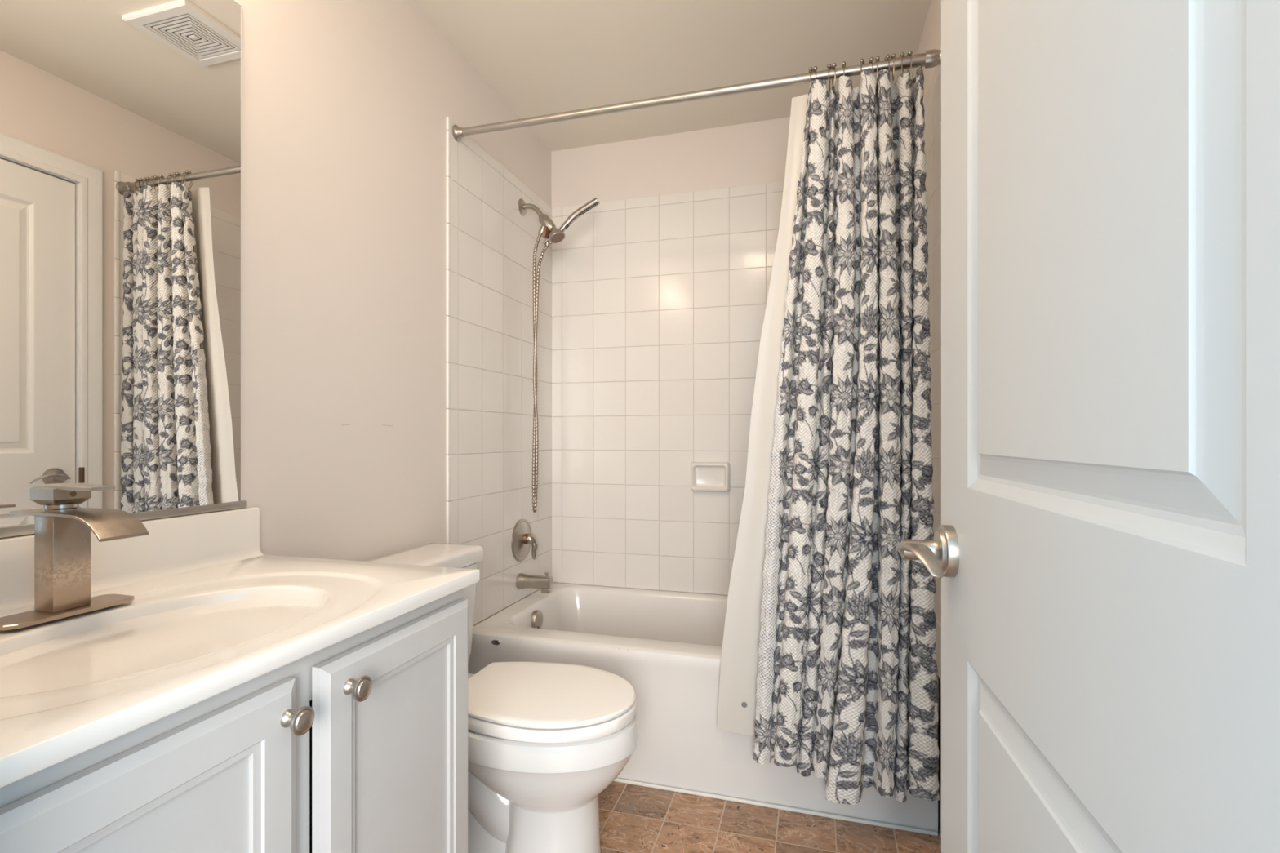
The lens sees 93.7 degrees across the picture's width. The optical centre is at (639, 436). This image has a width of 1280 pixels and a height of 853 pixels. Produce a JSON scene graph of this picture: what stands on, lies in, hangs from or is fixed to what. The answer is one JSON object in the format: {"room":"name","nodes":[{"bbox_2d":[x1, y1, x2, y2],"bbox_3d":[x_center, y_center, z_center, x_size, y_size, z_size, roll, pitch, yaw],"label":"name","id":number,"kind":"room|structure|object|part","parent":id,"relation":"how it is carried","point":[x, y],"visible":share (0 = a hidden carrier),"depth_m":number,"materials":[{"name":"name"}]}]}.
{"room":"bathroom","nodes":[
{"label":"bathroom","id":0,"kind":"room"},
{"bbox_2d":[0,0,551,626],"bbox_3d":[-0.798,-0.111,1.677,0.129,2.440,2.613,0,0,16],"label":"wall","id":1,"kind":"structure","parent":0,"point":[388,345],"depth_m":1.72,"materials":[{"name":"paint"}]},
{"bbox_2d":[0,0,246,537],"bbox_3d":[-0.956,-0.385,0.921,0.008,1.074,0.769,0,0,16],"label":"wall mirror","id":2,"kind":"object","parent":1,"relation":"attached to","point":[121,120],"visible":1,"depth_m":1.06,"materials":[{"name":"clear mirror"}]},
{"bbox_2d":[0,506,263,612],"bbox_3d":[-0.940,0.205,0.925,0.034,0.103,0.794,0,0,16],"label":"backsplash","id":3,"kind":"structure","parent":1,"relation":"attached to","point":[175,545],"depth_m":1.10,"materials":[{"name":"white stone"}]},
{"bbox_3d":[-0.525,-0.193,2.406,0.006,1.740,0.820,0,0,16],"label":"tile panel","id":4,"kind":"part","parent":1,"relation":"part of","materials":[{"name":"white tile"}]},
{"bbox_2d":[511,519,538,561],"bbox_3d":[-0.457,0.430,2.489,0.077,0.174,0.174,0,0,16],"label":"shower valve","id":5,"kind":"object","parent":1,"relation":"attached to","point":[522,538],"visible":1,"depth_m":2.47,"materials":[{"name":"silver metal"}]},
{"bbox_3d":[-0.471,0.424,2.493,0.016,0.044,0.044,0,0,16],"label":"stem","id":6,"kind":"part","parent":5,"relation":"part of","materials":[{"name":"silver metal"}]},
{"bbox_3d":[-0.444,0.455,2.485,0.048,0.108,0.056,0,0,16],"label":"lever handle","id":7,"kind":"part","parent":5,"relation":"part of","materials":[{"name":"silver metal"}]},
{"bbox_2d":[515,572,553,593],"bbox_3d":[-0.430,0.594,2.464,0.144,0.084,0.064,0,0,16],"label":"tub spout","id":8,"kind":"object","parent":1,"relation":"attached to","point":[545,583],"visible":1,"depth_m":2.44,"materials":[{"name":"silver metal"}]},
{"bbox_2d":[518,197,599,512],"bbox_3d":[-0.334,-0.339,2.455,0.333,1.305,0.093,0,0,16],"label":"shower","id":9,"kind":"object","parent":1,"relation":"attached to","point":[548,229],"visible":1,"depth_m":2.47,"materials":[{"name":"silver metal"}]},
{"bbox_3d":[-0.443,-0.937,2.491,0.096,0.065,0.022,0,0,16],"label":"shower arm","id":10,"kind":"part","parent":9,"relation":"part of","materials":[{"name":"silver metal"}]},
{"bbox_2d":[551,116,790,595],"bbox_3d":[0.332,-0.111,2.643,1.520,2.440,0.126,0,0,16],"label":"wall","id":11,"kind":"structure","parent":0,"point":[660,288],"depth_m":2.65,"materials":[{"name":"tile"}]},
{"bbox_2d":[690,462,729,492],"bbox_3d":[0.299,0.172,2.569,0.168,0.126,0.034,0,0,16],"label":"soap dish","id":12,"kind":"object","parent":11,"relation":"attached to","point":[704,476],"visible":1,"depth_m":2.57,"materials":[{"name":"white ceramic"}]},
{"bbox_2d":[412,0,930,151],"bbox_3d":[-0.015,-1.371,1.449,1.760,0.080,2.613,0,0,16],"label":"ceiling","id":13,"kind":"structure","parent":0,"point":[542,57],"depth_m":2.06,"materials":[{"name":"white paint"}]},
{"bbox_2d":[599,781,941,852],"bbox_3d":[-0.278,1.149,0.494,1.850,0.080,4.593,0,0,16],"label":"floor","id":14,"kind":"structure","parent":0,"point":[633,819],"depth_m":1.69,"materials":[{"name":"tile"}]},
{"bbox_2d":[0,588,467,852],"bbox_3d":[-0.676,0.696,0.853,0.581,0.826,0.774,0,0,16],"label":"vanity cabinet","id":15,"kind":"object","parent":14,"relation":"on","point":[357,743],"visible":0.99,"depth_m":0.79,"materials":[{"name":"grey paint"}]},
{"bbox_3d":[-0.492,0.648,0.595,0.019,0.680,0.356,0,0,16],"label":"door","id":16,"kind":"part","parent":15,"relation":"part of","materials":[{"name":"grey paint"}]},
{"bbox_2d":[0,506,479,787],"bbox_3d":[-0.689,0.280,0.856,0.554,0.253,0.802,0,0,16],"label":"countertop","id":17,"kind":"structure","parent":15,"relation":"on","point":[210,614],"depth_m":0.87,"materials":[{"name":"white stone"}]},
{"bbox_2d":[0,482,148,631],"bbox_3d":[-0.818,0.164,0.872,0.185,0.188,0.160,0,0,16],"label":"faucet","id":18,"kind":"object","parent":17,"relation":"on","point":[63,528],"visible":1,"depth_m":0.86,"materials":[{"name":"silver metal"}]},
{"bbox_3d":[-0.844,0.254,0.879,0.064,0.006,0.160,0,0,16],"label":"plate","id":19,"kind":"part","parent":18,"relation":"part of","materials":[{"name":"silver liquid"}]},
{"bbox_3d":[-0.822,0.073,0.876,0.108,0.007,0.042,0,0,16],"label":"lever","id":20,"kind":"part","parent":18,"relation":"part of","materials":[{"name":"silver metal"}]},
{"bbox_3d":[-0.817,0.126,0.875,0.185,0.036,0.063,0,0,16],"label":"spout","id":21,"kind":"part","parent":18,"relation":"part of","materials":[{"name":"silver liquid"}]},
{"bbox_3d":[-0.424,0.350,0.742,0.030,0.034,0.034,0,0,16],"label":"knob","id":22,"kind":"part","parent":15,"relation":"part of","materials":[{"name":"silver metal"}]},
{"bbox_3d":[-0.393,0.350,0.836,0.030,0.034,0.034,0,0,16],"label":"knob","id":23,"kind":"part","parent":15,"relation":"part of","materials":[{"name":"silver metal"}]},
{"bbox_3d":[-0.380,0.648,0.971,0.019,0.680,0.356,0,0,16],"label":"door","id":24,"kind":"part","parent":15,"relation":"part of","materials":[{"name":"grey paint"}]},
{"bbox_2d":[364,542,638,852],"bbox_3d":[-0.362,0.720,1.605,0.738,0.778,0.408,0,0,16],"label":"toilet","id":25,"kind":"object","parent":14,"relation":"on","point":[545,740],"visible":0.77,"depth_m":1.47,"materials":[{"name":"white ceramic"}]},
{"bbox_3d":[-0.623,0.356,1.681,0.195,0.048,0.408,0,0,16],"label":"tank lid","id":26,"kind":"part","parent":25,"relation":"part of","materials":[{"name":"white ceramic"}]},
{"bbox_3d":[-0.624,0.550,1.681,0.178,0.339,0.372,0,0,16],"label":"tank","id":27,"kind":"part","parent":25,"relation":"part of","materials":[{"name":"white ceramic"}]},
{"bbox_3d":[-0.245,0.667,1.571,0.475,0.014,0.370,0,0,16],"label":"lid","id":28,"kind":"part","parent":25,"relation":"part of","materials":[{"name":"white plastic"}]},
{"bbox_3d":[-0.243,0.693,1.571,0.475,0.031,0.368,0,0,16],"label":"seat","id":29,"kind":"part","parent":25,"relation":"part of","materials":[{"name":"white plastic"}]},
{"bbox_3d":[-0.253,0.912,1.573,0.509,0.394,0.364,0,0,16],"label":"bowl","id":30,"kind":"part","parent":25,"relation":"part of","materials":[{"name":"white ceramic"}]},
{"bbox_2d":[467,582,938,832],"bbox_3d":[0.212,0.893,2.228,1.504,0.431,0.734,0,0,16],"label":"bathtub","id":31,"kind":"object","parent":14,"relation":"on","point":[668,645],"visible":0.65,"depth_m":1.92,"materials":[{"name":"white ceramic"}]},
{"bbox_3d":[-0.411,0.735,2.401,0.019,0.080,0.080,0,0,16],"label":"overflow plate","id":32,"kind":"part","parent":31,"relation":"part of","materials":[{"name":"silver metal"}]},
{"bbox_2d":[613,777,937,835],"bbox_3d":[0.110,1.104,1.878,1.496,0.010,0.009,0,0,16],"label":"trim","id":33,"kind":"structure","parent":31,"relation":"attached to","point":[616,780],"depth_m":1.78,"materials":[{"name":"white wood"}]},
{"bbox_2d":[911,0,941,837],"bbox_3d":[0.767,-0.111,1.220,0.129,2.440,2.613,0,0,16],"label":"wall","id":34,"kind":"structure","parent":0,"point":[931,39],"depth_m":1.74,"materials":[{"name":"paint"}]},
{"bbox_2d":[452,48,941,142],"bbox_3d":[0.090,-1.018,1.813,1.506,0.086,0.052,0,0,18],"label":"shower rod","id":35,"kind":"object","parent":34,"relation":"attached to","point":[931,58],"visible":0.82,"depth_m":1.77,"materials":[{"name":"grey metal"}]},
{"bbox_2d":[716,86,858,736],"bbox_3d":[0.499,-0.046,1.714,0.562,1.875,0.017,0,0,18],"label":"curtain liner","id":36,"kind":"object","parent":35,"relation":"hanging from","point":[737,700],"visible":0.18,"depth_m":1.76,"materials":[{"name":"beige plastic"}]},
{"bbox_2d":[808,66,813,85],"bbox_3d":[0.479,-0.999,1.686,0.011,0.071,0.036,0,0,16],"label":"curtain hook","id":37,"kind":"object","parent":35,"relation":"hanging from","point":[811,68],"visible":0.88,"depth_m":1.67,"materials":[{"name":"silver metal"}]},
{"bbox_2d":[813,66,817,79],"bbox_3d":[0.490,-0.999,1.682,0.011,0.071,0.036,0,0,8],"label":"curtain hook","id":38,"kind":"object","parent":35,"relation":"hanging from","point":[815,68],"visible":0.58,"depth_m":1.67,"materials":[{"name":"silver metal"}]},
{"bbox_2d":[826,63,831,90],"bbox_3d":[0.527,-0.998,1.671,0.011,0.071,0.036,0,0,22],"label":"curtain hook","id":39,"kind":"object","parent":35,"relation":"hanging from","point":[828,66],"visible":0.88,"depth_m":1.66,"materials":[{"name":"silver metal"}]},
{"bbox_2d":[831,62,836,88],"bbox_3d":[0.538,-0.998,1.667,0.011,0.071,0.036,0,0,5],"label":"curtain hook","id":40,"kind":"object","parent":35,"relation":"hanging from","point":[834,64],"visible":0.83,"depth_m":1.66,"materials":[{"name":"silver metal"}]},
{"bbox_2d":[841,61,845,75],"bbox_3d":[0.563,-0.997,1.659,0.011,0.071,0.036,0,0,16],"label":"curtain hook","id":41,"kind":"object","parent":35,"relation":"hanging from","point":[843,64],"visible":0.67,"depth_m":1.65,"materials":[{"name":"silver metal"}]},
{"bbox_2d":[752,65,939,804],"bbox_3d":[0.552,0.007,1.639,0.483,1.965,0.078,0,0,16],"label":"shower curtain","id":42,"kind":"object","parent":35,"relation":"hanging from","point":[846,678],"visible":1,"depth_m":1.62,"materials":[{"name":"fabric"}]},
{"bbox_2d":[859,58,864,72],"bbox_3d":[0.609,-0.996,1.644,0.011,0.071,0.036,0,0,31],"label":"curtain hook","id":43,"kind":"object","parent":35,"relation":"hanging from","point":[862,60],"visible":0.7,"depth_m":1.63,"materials":[{"name":"silver metal"}]},
{"bbox_2d":[868,57,874,68],"bbox_3d":[0.631,-0.995,1.637,0.011,0.071,0.036,0,0,11],"label":"curtain hook","id":44,"kind":"object","parent":35,"relation":"hanging from","point":[871,60],"visible":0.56,"depth_m":1.63,"materials":[{"name":"silver metal"}]},
{"bbox_2d":[875,56,879,81],"bbox_3d":[0.646,-0.995,1.632,0.011,0.071,0.036,0,0,22],"label":"curtain hook","id":45,"kind":"object","parent":35,"relation":"hanging from","point":[877,58],"visible":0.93,"depth_m":1.62,"materials":[{"name":"silver metal"}]},
{"bbox_2d":[884,53,889,70],"bbox_3d":[0.668,-0.995,1.625,0.011,0.071,0.036,0,0,2],"label":"curtain hook","id":46,"kind":"object","parent":35,"relation":"hanging from","point":[887,56],"visible":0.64,"depth_m":1.61,"materials":[{"name":"silver metal"}]},
{"bbox_2d":[890,53,895,80],"bbox_3d":[0.683,-0.994,1.620,0.011,0.071,0.036,0,0,16],"label":"curtain hook","id":47,"kind":"object","parent":35,"relation":"hanging from","point":[893,55],"visible":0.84,"depth_m":1.61,"materials":[{"name":"silver metal"}]},
{"bbox_2d":[900,52,904,73],"bbox_3d":[0.705,-0.994,1.612,0.011,0.071,0.036,0,0,28],"label":"curtain hook","id":48,"kind":"object","parent":35,"relation":"hanging from","point":[902,54],"visible":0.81,"depth_m":1.60,"materials":[{"name":"silver metal"}]},
{"bbox_2d":[906,50,912,71],"bbox_3d":[0.721,-0.993,1.607,0.011,0.071,0.036,0,0,8],"label":"curtain hook","id":49,"kind":"object","parent":35,"relation":"hanging from","point":[910,52],"visible":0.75,"depth_m":1.59,"materials":[{"name":"silver metal"}]},
{"bbox_3d":[0.926,-0.195,1.973,0.006,1.744,0.840,0,0,16],"label":"tile panel","id":50,"kind":"part","parent":34,"relation":"part of","materials":[{"name":"white tile"}]},
{"bbox_3d":[0.822,0.893,1.618,0.006,0.432,0.100,0,0,16],"label":"tile panel","id":51,"kind":"part","parent":34,"relation":"part of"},
{"bbox_3d":[-0.365,-0.111,0.247,1.520,2.440,0.110,0,0,16],"label":"wall","id":52,"kind":"structure","parent":0,"visible":0},
{"bbox_2d":[895,0,1279,852],"bbox_3d":[0.321,0.081,0.499,0.103,2.040,0.710,0,0,14],"label":"door","id":53,"kind":"structure","parent":52,"relation":"in","point":[1104,551],"depth_m":0.40,"materials":[{"name":"grey paint"}]},
{"bbox_3d":[0.352,0.151,0.762,0.040,0.032,0.112,0,0,14],"label":"lever","id":54,"kind":"part","parent":53,"relation":"part of","materials":[{"name":"silver metal"}]}
]}

